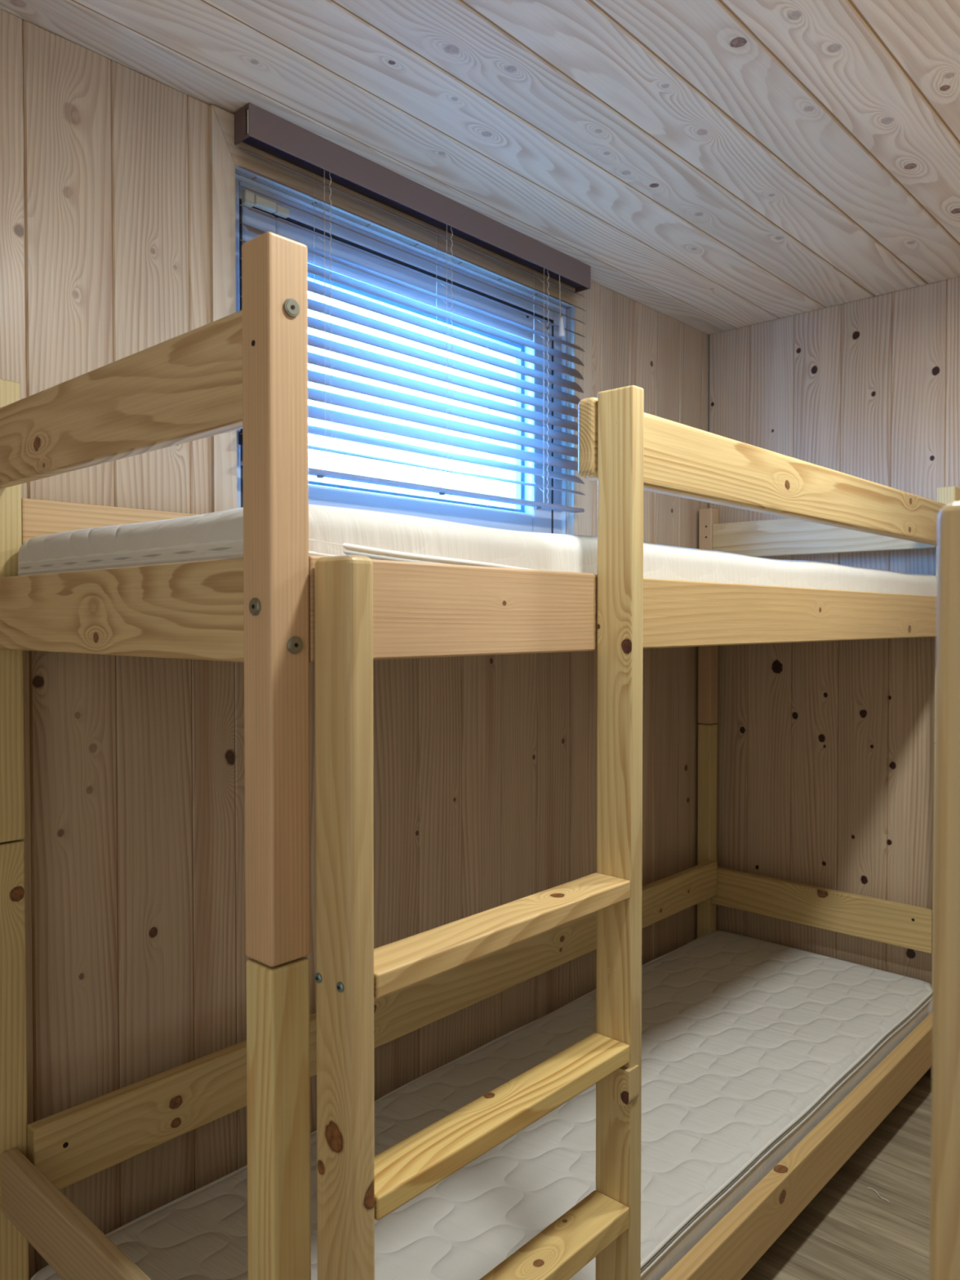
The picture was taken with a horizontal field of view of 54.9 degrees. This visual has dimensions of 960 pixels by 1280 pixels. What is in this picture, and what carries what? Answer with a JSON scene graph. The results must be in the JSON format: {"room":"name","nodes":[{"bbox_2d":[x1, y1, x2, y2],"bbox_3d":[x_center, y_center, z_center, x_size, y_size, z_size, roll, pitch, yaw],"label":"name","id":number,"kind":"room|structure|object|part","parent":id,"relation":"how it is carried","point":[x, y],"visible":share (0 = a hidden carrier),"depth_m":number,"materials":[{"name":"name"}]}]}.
{"room":"dormitory","nodes":[
{"label":"dormitory","id":0,"kind":"room"},
{"bbox_2d":[235,173,709,533],"bbox_3d":[0.355,0.152,0.968,2.472,2.416,3.700,1,2,43],"label":"wall","id":1,"kind":"structure","parent":0,"point":[500,488],"depth_m":2.37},
{"bbox_2d":[0,8,708,1279],"bbox_3d":[-0.414,0.112,1.675,0.018,2.066,3.299,1,2,43],"label":"wall","id":2,"kind":"structure","parent":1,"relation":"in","point":[485,766],"depth_m":1.56,"materials":[{"name":"brown wood"}]},
{"bbox_2d":[208,104,592,536],"bbox_3d":[-0.123,-0.529,2.031,0.109,0.792,1.108,1,2,43],"label":"window","id":3,"kind":"structure","parent":2,"relation":"attached to","point":[521,518],"depth_m":1.93,"materials":[{"name":"white plastic"}]},
{"bbox_2d":[234,102,591,512],"bbox_3d":[-0.075,-0.619,1.964,0.050,0.618,0.992,1,2,43],"label":"blind","id":4,"kind":"object","parent":2,"relation":"attached to","point":[263,130],"visible":0.98,"depth_m":1.92,"materials":[{"name":"beige metal"}]},
{"bbox_3d":[-0.300,-0.596,1.728,0.032,0.557,0.001,1,2,43],"label":"ladder cord","id":5,"kind":"part","parent":4,"relation":"part of","materials":[{"name":"white fabric"}]},
{"bbox_3d":[-0.279,-0.596,1.724,0.004,0.558,0.004,0,1,0],"label":"lift cord","id":6,"kind":"part","parent":4,"relation":"part of","materials":[{"name":"white fabric"}]},
{"bbox_3d":[-0.079,-0.319,1.974,0.032,0.009,0.979,1,2,43],"label":"rail","id":7,"kind":"part","parent":4,"relation":"part of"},
{"bbox_3d":[-0.081,-0.601,1.965,0.032,0.557,0.001,1,2,43],"label":"ladder cord","id":8,"kind":"part","parent":4,"relation":"part of","materials":[{"name":"white fabric"}]},
{"bbox_3d":[-0.060,-0.601,1.962,0.004,0.558,0.004,0,1,-5],"label":"lift cord","id":9,"kind":"part","parent":4,"relation":"part of","materials":[{"name":"white fabric"}]},
{"bbox_3d":[0.141,-0.606,2.207,0.032,0.557,0.001,1,2,43],"label":"ladder cord","id":10,"kind":"part","parent":4,"relation":"part of","materials":[{"name":"white fabric"}]},
{"bbox_3d":[0.162,-0.606,2.203,0.004,0.558,0.004,0,1,-5],"label":"lift cord","id":11,"kind":"part","parent":4,"relation":"part of","materials":[{"name":"white fabric"}]},
{"bbox_3d":[0.192,-0.833,2.228,0.005,0.148,0.007,1,2,43],"label":"pull cord","id":12,"kind":"part","parent":4,"relation":"part of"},
{"bbox_2d":[0,0,959,336],"bbox_3d":[0.355,-0.915,0.946,2.104,0.018,3.336,1,2,43],"label":"ceiling","id":13,"kind":"structure","parent":0,"point":[713,166],"depth_m":1.60,"materials":[{"name":"brown wood"}]},
{"bbox_2d":[708,276,959,984],"bbox_3d":[1.478,0.101,2.189,2.070,2.066,0.018,1,2,43],"label":"wall","id":14,"kind":"structure","parent":0,"point":[825,752],"depth_m":2.60,"materials":[{"name":"brown wood"}]},
{"bbox_2d":[741,1067,931,1279],"bbox_3d":[0.355,1.174,0.990,2.108,0.030,3.336,1,2,43],"label":"floor","id":15,"kind":"structure","parent":0,"point":[846,1231],"depth_m":1.82,"materials":[{"name":"laminate"}]},
{"bbox_2d":[0,231,959,1279],"bbox_3d":[0.275,0.378,1.825,0.778,1.526,2.090,1,2,43],"label":"bunk bed","id":16,"kind":"object","parent":15,"relation":"on","point":[277,609],"visible":0.84,"depth_m":1.12,"materials":[{"name":"brown wood"}]},
{"bbox_3d":[-0.685,-0.040,1.315,0.044,0.652,0.049,1,2,43],"label":"post","id":17,"kind":"part","parent":16,"relation":"part of","materials":[{"name":"brown wood"}]},
{"bbox_3d":[-0.685,0.720,1.331,0.043,0.864,0.048,1,2,43],"label":"post","id":18,"kind":"part","parent":16,"relation":"part of","materials":[{"name":"brown wood"}]},
{"bbox_3d":[-0.439,0.772,1.101,0.631,0.086,0.021,1,2,43],"label":"rail","id":19,"kind":"part","parent":16,"relation":"part of","materials":[{"name":"brown wood"}]},
{"bbox_3d":[0.012,-0.166,2.059,0.024,0.105,1.992,1,2,43],"label":"rail","id":20,"kind":"part","parent":16,"relation":"part of","materials":[{"name":"brown wood"}]},
{"bbox_3d":[-0.441,-0.261,1.076,0.631,0.105,0.022,1,2,43],"label":"guard rail","id":21,"kind":"part","parent":16,"relation":"part of","materials":[{"name":"brown wood"}]},
{"bbox_3d":[-0.441,-0.033,1.081,0.631,0.098,0.022,1,2,43],"label":"rail","id":22,"kind":"part","parent":16,"relation":"part of","materials":[{"name":"brown wood"}]},
{"bbox_3d":[-0.189,-0.034,0.856,0.044,0.660,0.045,1,2,43],"label":"post","id":23,"kind":"part","parent":16,"relation":"part of","materials":[{"name":"brown wood"}]},
{"bbox_3d":[-0.189,0.730,0.873,0.043,0.864,0.044,1,2,43],"label":"post","id":24,"kind":"part","parent":16,"relation":"part of","materials":[{"name":"yellow wood"}]},
{"bbox_3d":[0.031,0.734,2.057,0.026,0.103,1.996,1,2,43],"label":"rail","id":25,"kind":"part","parent":16,"relation":"part of","materials":[{"name":"brown wood"}]},
{"bbox_3d":[-0.015,-0.033,1.035,0.027,0.100,0.452,1,2,43],"label":"rail","id":26,"kind":"part","parent":16,"relation":"part of","materials":[{"name":"brown wood"}]},
{"bbox_2d":[17,503,937,595],"bbox_3d":[0.266,-0.105,1.845,0.653,0.107,2.065,1,2,43],"label":"mattress","id":27,"kind":"object","parent":16,"relation":"on","point":[332,531],"visible":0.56,"depth_m":1.11,"materials":[{"name":"white fabric"}]},
{"bbox_2d":[30,930,933,1279],"bbox_3d":[0.266,0.950,1.868,0.652,0.104,2.066,1,2,43],"label":"mattress","id":28,"kind":"object","parent":16,"relation":"on","point":[748,1044],"visible":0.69,"depth_m":1.76,"materials":[{"name":"white fabric"}]},
{"bbox_3d":[0.696,0.689,2.832,0.043,0.864,0.045,1,2,43],"label":"post","id":29,"kind":"part","parent":16,"relation":"part of","materials":[{"name":"brown wood"}]},
{"bbox_3d":[0.696,-0.072,2.816,0.044,0.652,0.046,1,2,43],"label":"post","id":30,"kind":"part","parent":16,"relation":"part of","materials":[{"name":"brown wood"}]},
{"bbox_3d":[0.658,-0.276,1.768,0.030,0.105,1.542,1,2,43],"label":"guard rail","id":31,"kind":"part","parent":16,"relation":"part of","materials":[{"name":"brown wood"}]},
{"bbox_3d":[0.661,-0.047,1.770,0.025,0.098,1.542,1,2,43],"label":"rail","id":32,"kind":"part","parent":16,"relation":"part of","materials":[{"name":"beige wood"}]},
{"bbox_3d":[0.507,1.005,1.626,0.030,0.097,1.996,1,2,43],"label":"rail","id":33,"kind":"part","parent":16,"relation":"part of","materials":[{"name":"brown wood"}]},
{"bbox_3d":[0.940,0.750,2.599,0.631,0.110,0.026,1,2,43],"label":"rail","id":34,"kind":"part","parent":16,"relation":"part of","materials":[{"name":"brown wood"}]},
{"bbox_3d":[0.940,-0.292,2.577,0.631,0.105,0.026,1,2,43],"label":"guard rail","id":35,"kind":"part","parent":16,"relation":"part of","materials":[{"name":"brown wood"}]},
{"bbox_3d":[1.194,0.698,2.375,0.043,0.864,0.045,1,2,43],"label":"post","id":36,"kind":"part","parent":16,"relation":"part of","materials":[{"name":"brown wood"}]},
{"bbox_3d":[1.194,-0.062,2.359,0.044,0.652,0.046,1,2,43],"label":"post","id":37,"kind":"part","parent":16,"relation":"part of","materials":[{"name":"brown wood"}]},
{"bbox_2d":[929,501,959,1279],"bbox_3d":[1.184,0.397,0.941,0.778,1.526,2.090,1,2,43],"label":"wooden post","id":38,"kind":"object","parent":15,"relation":"on","point":[944,1227],"visible":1,"depth_m":0.46,"materials":[{"name":"brown wood"}]}
]}

